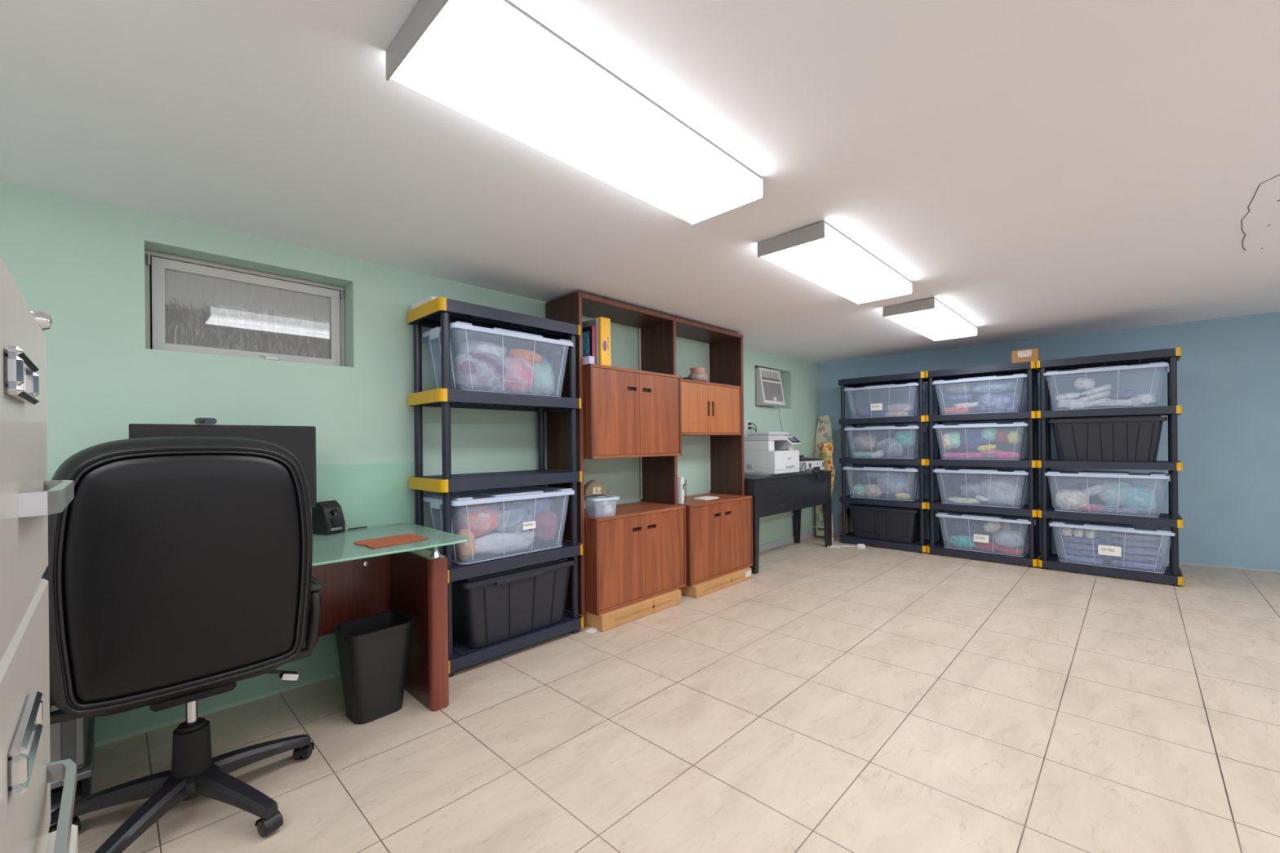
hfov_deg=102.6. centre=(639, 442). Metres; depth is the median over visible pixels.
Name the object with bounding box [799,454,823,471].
printer
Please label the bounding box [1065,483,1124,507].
cloth
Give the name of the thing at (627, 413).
upper cabinet
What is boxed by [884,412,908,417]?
fold
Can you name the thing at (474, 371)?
bundle
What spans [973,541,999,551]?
bundle
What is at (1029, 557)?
shelving rack
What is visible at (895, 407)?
heap
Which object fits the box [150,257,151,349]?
trim
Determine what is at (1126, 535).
folded garment
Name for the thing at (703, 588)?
plinth
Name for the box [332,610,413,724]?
trash can
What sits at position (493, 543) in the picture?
cloth
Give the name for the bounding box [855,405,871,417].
heap
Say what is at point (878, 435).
cloth
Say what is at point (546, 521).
cloth
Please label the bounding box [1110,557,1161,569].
folded garment
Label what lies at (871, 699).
floor
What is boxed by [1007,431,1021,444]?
bundle
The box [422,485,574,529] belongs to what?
storage bin
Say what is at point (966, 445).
cloth
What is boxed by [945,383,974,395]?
pack
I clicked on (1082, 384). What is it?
linens
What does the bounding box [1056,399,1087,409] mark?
linens
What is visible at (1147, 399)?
linens
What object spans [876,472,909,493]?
bag
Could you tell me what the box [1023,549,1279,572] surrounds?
baseboard
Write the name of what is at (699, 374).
ceramic jar
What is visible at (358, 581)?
desk
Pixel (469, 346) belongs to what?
bag
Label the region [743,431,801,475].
printer
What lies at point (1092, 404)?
linens
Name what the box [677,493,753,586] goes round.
base cabinet
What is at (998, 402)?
stack
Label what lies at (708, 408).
upper cabinet
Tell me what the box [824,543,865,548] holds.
power strip
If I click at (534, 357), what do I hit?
roll
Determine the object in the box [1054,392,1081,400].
linens
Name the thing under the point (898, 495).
fold
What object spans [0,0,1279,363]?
ceiling
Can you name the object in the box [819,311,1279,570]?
wall
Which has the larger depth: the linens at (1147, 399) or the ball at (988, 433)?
the ball at (988, 433)
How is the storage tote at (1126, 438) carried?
on the shelving rack at (1172, 575)
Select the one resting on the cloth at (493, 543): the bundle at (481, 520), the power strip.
the bundle at (481, 520)
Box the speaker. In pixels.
[311,500,345,535]
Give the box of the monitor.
[128,423,316,508]
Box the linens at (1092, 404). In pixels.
[1066,398,1110,409]
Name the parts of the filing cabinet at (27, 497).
drawer, drawer, pull handle, pull handle, drawer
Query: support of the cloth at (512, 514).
on the cloth at (493, 543)
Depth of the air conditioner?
5.49 m
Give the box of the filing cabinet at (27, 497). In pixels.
[0,257,78,852]
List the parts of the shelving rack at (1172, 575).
post, post, shelf, shelf, shelf, shelf, shelf, post, post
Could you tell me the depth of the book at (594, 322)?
3.31 m
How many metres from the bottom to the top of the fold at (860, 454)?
0.064 m
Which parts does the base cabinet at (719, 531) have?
door, rail, door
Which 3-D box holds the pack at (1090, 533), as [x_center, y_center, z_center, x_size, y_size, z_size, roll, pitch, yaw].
[3.962,0.790,4.502,0.076,0.089,0.160,-1,0,44]
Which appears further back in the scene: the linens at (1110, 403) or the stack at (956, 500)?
the stack at (956, 500)
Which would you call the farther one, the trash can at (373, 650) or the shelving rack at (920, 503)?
the shelving rack at (920, 503)
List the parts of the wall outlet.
plate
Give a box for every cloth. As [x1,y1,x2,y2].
[440,364,502,392]
[440,515,460,534]
[455,528,475,560]
[474,530,535,554]
[488,500,532,533]
[527,510,557,542]
[852,484,865,496]
[862,430,912,457]
[862,484,883,497]
[947,473,987,494]
[950,427,1022,453]
[958,427,981,453]
[960,484,986,497]
[979,448,1004,458]
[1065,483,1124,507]
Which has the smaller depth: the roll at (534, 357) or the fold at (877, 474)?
the roll at (534, 357)
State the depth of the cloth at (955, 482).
5.20 m
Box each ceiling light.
[385,0,763,225]
[757,221,912,304]
[882,297,977,341]
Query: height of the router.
0.205 m
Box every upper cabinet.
[582,364,681,458]
[680,378,741,435]
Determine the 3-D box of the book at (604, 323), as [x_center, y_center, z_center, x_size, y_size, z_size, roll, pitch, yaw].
[-0.310,-0.657,3.422,0.251,0.315,0.086,-1,0,44]
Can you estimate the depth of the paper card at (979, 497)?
5.00 m
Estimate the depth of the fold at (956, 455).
5.10 m
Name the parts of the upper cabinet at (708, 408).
door, rail, door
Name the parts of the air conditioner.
frame, power cord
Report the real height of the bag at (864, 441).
0.185 m
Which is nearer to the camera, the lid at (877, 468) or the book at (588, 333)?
the book at (588, 333)
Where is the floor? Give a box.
[49,535,1279,852]
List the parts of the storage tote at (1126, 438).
lid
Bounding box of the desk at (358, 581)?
[305,523,469,711]
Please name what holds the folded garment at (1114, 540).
on the folded garment at (1126, 549)
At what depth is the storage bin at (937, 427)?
5.02 m
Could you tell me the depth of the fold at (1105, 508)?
4.33 m
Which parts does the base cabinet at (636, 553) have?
door, rail, door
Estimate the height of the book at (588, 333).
0.250 m
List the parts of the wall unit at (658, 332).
panel, panel, panel, panel, panel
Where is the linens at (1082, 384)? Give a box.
[1073,377,1096,390]
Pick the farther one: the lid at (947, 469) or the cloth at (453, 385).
the lid at (947, 469)
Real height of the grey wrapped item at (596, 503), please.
0.080 m
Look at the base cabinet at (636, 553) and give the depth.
3.46 m
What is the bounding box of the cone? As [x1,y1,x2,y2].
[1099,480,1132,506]
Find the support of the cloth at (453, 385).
in the storage bin at (460, 332)
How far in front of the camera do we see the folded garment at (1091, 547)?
4.50 m
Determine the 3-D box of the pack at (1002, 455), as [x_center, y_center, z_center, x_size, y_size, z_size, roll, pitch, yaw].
[3.495,0.120,4.905,0.240,0.068,0.100,-1,0,44]
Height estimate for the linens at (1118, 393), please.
0.091 m
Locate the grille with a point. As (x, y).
(771, 391)
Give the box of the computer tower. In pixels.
[49,705,88,771]
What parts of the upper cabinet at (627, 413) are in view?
door, rail, door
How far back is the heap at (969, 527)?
5.19 m
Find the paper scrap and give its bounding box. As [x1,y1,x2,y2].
[585,626,597,633]
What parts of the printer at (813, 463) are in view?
scanner lid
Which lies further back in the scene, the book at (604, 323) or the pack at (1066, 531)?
the pack at (1066, 531)
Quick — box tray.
[693,496,719,500]
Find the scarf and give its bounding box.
[982,520,1000,532]
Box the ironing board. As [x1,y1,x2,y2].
[814,415,833,537]
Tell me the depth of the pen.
2.60 m
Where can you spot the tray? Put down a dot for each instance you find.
(704, 498)
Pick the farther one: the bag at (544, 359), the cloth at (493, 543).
the bag at (544, 359)
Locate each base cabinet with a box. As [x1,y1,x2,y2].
[583,501,686,615]
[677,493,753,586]
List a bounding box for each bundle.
[452,351,506,391]
[457,505,498,536]
[500,355,533,394]
[516,497,551,518]
[950,534,975,548]
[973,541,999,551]
[977,444,996,451]
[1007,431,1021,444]
[1079,504,1103,511]
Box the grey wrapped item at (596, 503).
[591,502,602,511]
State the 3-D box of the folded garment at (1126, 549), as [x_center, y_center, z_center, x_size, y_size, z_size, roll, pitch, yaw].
[4.177,0.897,4.322,0.310,0.060,0.200,-1,0,44]
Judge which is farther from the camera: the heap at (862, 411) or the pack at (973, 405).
the heap at (862, 411)
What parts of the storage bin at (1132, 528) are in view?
lid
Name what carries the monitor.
on the desk at (358, 581)
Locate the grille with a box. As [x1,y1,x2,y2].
[762,382,782,401]
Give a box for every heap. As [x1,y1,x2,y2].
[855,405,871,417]
[857,470,878,484]
[885,403,914,413]
[951,518,995,541]
[990,521,1026,547]
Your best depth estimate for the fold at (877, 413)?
5.68 m
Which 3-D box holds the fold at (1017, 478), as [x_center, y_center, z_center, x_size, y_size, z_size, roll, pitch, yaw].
[3.568,0.351,5.019,0.297,0.104,0.168,-1,0,44]
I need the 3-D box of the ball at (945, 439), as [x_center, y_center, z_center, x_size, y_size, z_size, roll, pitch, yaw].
[3.153,-0.019,5.239,0.106,0.172,0.105,-1,0,44]
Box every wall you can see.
[0,179,820,747]
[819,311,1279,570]
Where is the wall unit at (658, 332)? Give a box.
[545,292,744,628]
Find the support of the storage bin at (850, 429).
on the shelving rack at (920, 503)
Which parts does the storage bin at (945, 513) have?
lid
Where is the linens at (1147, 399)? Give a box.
[1128,393,1155,407]
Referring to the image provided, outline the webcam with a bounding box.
[194,417,217,424]
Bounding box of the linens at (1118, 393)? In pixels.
[1105,389,1136,399]
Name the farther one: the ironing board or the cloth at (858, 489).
the ironing board
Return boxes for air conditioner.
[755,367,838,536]
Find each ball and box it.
[894,429,915,447]
[942,432,951,449]
[949,431,959,448]
[981,427,997,441]
[995,431,1007,443]
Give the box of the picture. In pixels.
[582,331,589,356]
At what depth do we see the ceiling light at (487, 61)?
1.43 m
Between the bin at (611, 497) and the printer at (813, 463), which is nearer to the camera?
the bin at (611, 497)
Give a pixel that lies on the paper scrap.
(592, 630)
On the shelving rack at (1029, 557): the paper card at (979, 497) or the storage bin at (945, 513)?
the storage bin at (945, 513)
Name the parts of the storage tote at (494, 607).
lid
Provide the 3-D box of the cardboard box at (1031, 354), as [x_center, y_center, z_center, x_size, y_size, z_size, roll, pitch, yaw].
[3.645,-0.809,4.842,0.200,0.130,0.142,-1,0,41]
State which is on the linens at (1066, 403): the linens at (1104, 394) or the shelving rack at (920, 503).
the linens at (1104, 394)
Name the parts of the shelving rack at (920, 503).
post, post, shelf, shelf, shelf, shelf, shelf, post, post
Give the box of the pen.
[347,526,367,529]
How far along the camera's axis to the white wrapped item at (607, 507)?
3.33 m
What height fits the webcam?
0.026 m
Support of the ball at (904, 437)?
in the storage bin at (850, 429)
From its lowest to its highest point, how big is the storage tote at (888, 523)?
0.370 m
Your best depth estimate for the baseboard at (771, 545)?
5.78 m
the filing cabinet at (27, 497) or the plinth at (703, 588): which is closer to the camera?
the filing cabinet at (27, 497)
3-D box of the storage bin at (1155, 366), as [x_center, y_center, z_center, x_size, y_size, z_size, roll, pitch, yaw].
[4.061,-0.470,4.492,0.808,0.352,0.412,-1,0,44]
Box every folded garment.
[1061,534,1105,544]
[1062,541,1104,551]
[1062,546,1105,557]
[1062,553,1106,564]
[1110,531,1161,542]
[1110,537,1161,547]
[1110,543,1161,555]
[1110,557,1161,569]
[1111,552,1161,562]
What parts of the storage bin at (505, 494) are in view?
handle, lid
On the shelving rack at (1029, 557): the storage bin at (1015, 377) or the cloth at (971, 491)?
the storage bin at (1015, 377)
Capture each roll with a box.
[508,348,542,363]
[1080,484,1103,495]
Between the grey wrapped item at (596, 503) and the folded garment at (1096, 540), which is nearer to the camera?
the grey wrapped item at (596, 503)
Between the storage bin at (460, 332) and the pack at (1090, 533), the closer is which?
the storage bin at (460, 332)
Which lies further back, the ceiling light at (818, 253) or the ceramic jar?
the ceramic jar
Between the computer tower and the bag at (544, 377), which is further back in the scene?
the bag at (544, 377)
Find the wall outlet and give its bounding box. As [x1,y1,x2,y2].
[746,420,756,431]
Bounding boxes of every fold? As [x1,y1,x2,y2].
[852,451,872,457]
[864,471,901,478]
[867,410,889,417]
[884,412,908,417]
[894,493,910,499]
[942,453,985,458]
[944,394,973,401]
[986,474,1023,484]
[1097,506,1139,514]
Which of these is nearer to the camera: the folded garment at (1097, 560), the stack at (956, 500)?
the folded garment at (1097, 560)
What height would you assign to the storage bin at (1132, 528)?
0.352 m
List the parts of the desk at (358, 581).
modesty panel, glass, panel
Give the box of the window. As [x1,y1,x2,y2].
[144,249,345,366]
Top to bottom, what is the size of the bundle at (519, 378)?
0.239 m
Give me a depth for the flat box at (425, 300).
2.76 m
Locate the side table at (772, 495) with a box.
[744,470,831,573]
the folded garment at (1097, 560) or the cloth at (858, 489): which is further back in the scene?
the cloth at (858, 489)
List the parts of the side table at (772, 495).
leg, leg, leg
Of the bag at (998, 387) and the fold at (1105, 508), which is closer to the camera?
the fold at (1105, 508)
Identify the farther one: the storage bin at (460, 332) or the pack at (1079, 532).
the pack at (1079, 532)
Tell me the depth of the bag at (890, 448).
5.59 m
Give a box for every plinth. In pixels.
[585,589,681,631]
[678,567,751,598]
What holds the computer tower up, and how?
on the stand
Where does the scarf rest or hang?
on the bag at (1013, 539)
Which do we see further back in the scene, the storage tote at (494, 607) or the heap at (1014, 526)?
the heap at (1014, 526)
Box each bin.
[422,320,573,356]
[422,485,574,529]
[583,479,619,504]
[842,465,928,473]
[843,382,928,410]
[844,425,928,433]
[932,373,1033,388]
[932,422,1027,431]
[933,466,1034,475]
[935,510,1036,542]
[1043,361,1168,381]
[1044,469,1170,481]
[1048,518,1174,556]
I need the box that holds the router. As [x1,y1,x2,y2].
[677,476,686,503]
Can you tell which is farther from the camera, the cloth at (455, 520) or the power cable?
the power cable
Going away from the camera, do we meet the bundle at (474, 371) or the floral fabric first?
the bundle at (474, 371)
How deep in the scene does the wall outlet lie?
5.29 m
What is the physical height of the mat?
0.004 m
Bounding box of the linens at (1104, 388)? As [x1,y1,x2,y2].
[1080,384,1111,395]
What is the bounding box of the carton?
[582,355,594,364]
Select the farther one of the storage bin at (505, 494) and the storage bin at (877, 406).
the storage bin at (877, 406)
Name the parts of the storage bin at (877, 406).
lid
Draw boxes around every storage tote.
[452,557,575,648]
[846,503,928,543]
[1048,415,1167,462]
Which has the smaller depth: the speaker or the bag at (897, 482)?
the speaker
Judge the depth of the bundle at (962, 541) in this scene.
5.12 m
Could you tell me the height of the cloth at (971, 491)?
0.144 m
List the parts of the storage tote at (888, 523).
lid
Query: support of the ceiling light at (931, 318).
attached to the ceiling
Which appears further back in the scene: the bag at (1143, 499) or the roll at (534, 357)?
the bag at (1143, 499)
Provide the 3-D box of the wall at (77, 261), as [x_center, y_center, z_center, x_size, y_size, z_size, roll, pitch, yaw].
[-0.665,0.032,3.651,0.200,2.300,8.322,-1,0,45]
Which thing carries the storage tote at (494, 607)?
on the shelving rack at (439, 312)
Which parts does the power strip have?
cord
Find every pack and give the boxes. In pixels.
[943,407,972,413]
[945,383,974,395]
[952,402,978,408]
[992,452,1021,458]
[1062,527,1073,536]
[1073,528,1084,537]
[1084,528,1097,538]
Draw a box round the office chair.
[40,436,324,852]
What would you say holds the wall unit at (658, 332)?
on the floor
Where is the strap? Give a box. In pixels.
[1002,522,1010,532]
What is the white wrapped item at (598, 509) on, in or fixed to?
in the bin at (611, 497)
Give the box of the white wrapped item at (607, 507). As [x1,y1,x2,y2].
[602,502,612,515]
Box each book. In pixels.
[582,318,599,364]
[582,325,595,364]
[583,316,610,366]
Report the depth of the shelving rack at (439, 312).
2.83 m
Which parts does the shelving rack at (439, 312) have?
post, post, shelf, shelf, shelf, shelf, shelf, post, post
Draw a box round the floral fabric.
[818,441,835,497]
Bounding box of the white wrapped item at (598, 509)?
[592,503,604,515]
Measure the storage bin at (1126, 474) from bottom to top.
0.352 m
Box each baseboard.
[759,529,816,552]
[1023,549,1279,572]
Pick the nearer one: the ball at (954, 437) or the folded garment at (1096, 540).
the folded garment at (1096, 540)
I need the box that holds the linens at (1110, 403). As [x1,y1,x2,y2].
[1093,399,1144,408]
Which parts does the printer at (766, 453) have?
control panel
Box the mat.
[353,533,427,548]
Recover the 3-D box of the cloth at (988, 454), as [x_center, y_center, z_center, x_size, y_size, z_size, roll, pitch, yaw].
[3.427,0.108,4.990,0.212,0.092,0.126,-1,0,44]
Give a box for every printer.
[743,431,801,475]
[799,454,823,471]
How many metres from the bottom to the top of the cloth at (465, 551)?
0.172 m
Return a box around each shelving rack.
[407,297,583,677]
[838,371,937,553]
[924,360,1041,567]
[1035,347,1183,586]
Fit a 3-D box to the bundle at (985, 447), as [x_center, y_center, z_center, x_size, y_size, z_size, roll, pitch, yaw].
[3.380,0.046,4.998,0.160,0.068,0.074,-1,0,44]
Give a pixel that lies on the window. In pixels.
(198, 306)
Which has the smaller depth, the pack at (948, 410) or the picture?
the picture
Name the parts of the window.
pane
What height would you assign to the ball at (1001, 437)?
0.120 m
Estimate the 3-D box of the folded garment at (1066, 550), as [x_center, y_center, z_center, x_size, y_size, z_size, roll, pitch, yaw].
[3.940,0.967,4.553,0.290,0.054,0.200,-1,0,44]
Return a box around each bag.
[459,340,508,360]
[527,363,554,395]
[537,353,547,364]
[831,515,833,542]
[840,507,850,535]
[853,433,876,449]
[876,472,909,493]
[877,438,903,457]
[971,381,1018,394]
[982,479,1022,505]
[994,529,1024,547]
[1123,485,1157,512]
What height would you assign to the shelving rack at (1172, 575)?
1.884 m
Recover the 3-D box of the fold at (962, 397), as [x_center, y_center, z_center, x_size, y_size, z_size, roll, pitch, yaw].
[3.252,-0.454,5.212,0.240,0.060,0.200,-1,0,44]
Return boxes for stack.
[947,497,981,504]
[976,393,1020,413]
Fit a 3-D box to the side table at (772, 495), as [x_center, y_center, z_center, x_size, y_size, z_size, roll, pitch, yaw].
[1.421,0.737,5.266,0.442,0.848,1.604,-1,0,44]
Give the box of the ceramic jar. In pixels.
[688,367,707,382]
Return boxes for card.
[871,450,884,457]
[974,494,988,501]
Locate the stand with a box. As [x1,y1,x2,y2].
[50,716,95,813]
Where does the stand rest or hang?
on the floor
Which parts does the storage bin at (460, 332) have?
handle, handle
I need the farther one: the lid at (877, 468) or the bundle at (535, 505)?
the lid at (877, 468)
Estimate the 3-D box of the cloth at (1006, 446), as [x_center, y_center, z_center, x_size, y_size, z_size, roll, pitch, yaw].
[3.484,0.002,5.190,0.636,0.304,0.105,-1,0,44]
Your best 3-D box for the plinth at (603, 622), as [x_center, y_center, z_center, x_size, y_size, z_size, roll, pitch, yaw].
[-0.110,1.127,3.607,0.407,0.099,0.777,-1,0,44]
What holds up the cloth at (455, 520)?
in the storage bin at (505, 494)
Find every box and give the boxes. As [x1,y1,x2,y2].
[410,296,438,310]
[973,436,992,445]
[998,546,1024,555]
[1011,348,1039,363]
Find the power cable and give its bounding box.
[799,462,825,483]
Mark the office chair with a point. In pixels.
(178, 571)
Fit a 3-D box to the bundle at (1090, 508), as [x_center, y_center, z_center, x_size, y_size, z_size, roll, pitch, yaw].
[3.946,0.570,4.476,0.191,0.060,0.104,-1,0,44]
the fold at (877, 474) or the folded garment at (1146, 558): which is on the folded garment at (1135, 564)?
the folded garment at (1146, 558)
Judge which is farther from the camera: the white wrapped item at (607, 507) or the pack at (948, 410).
the pack at (948, 410)
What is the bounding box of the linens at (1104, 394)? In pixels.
[1075,390,1111,401]
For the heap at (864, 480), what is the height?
0.184 m
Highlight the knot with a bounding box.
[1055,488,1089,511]
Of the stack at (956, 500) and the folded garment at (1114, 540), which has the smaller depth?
the folded garment at (1114, 540)
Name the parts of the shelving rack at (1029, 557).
post, post, shelf, shelf, shelf, shelf, shelf, post, post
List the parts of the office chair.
armrest, leg, leg, backrest, seat, leg, leg, lever, armrest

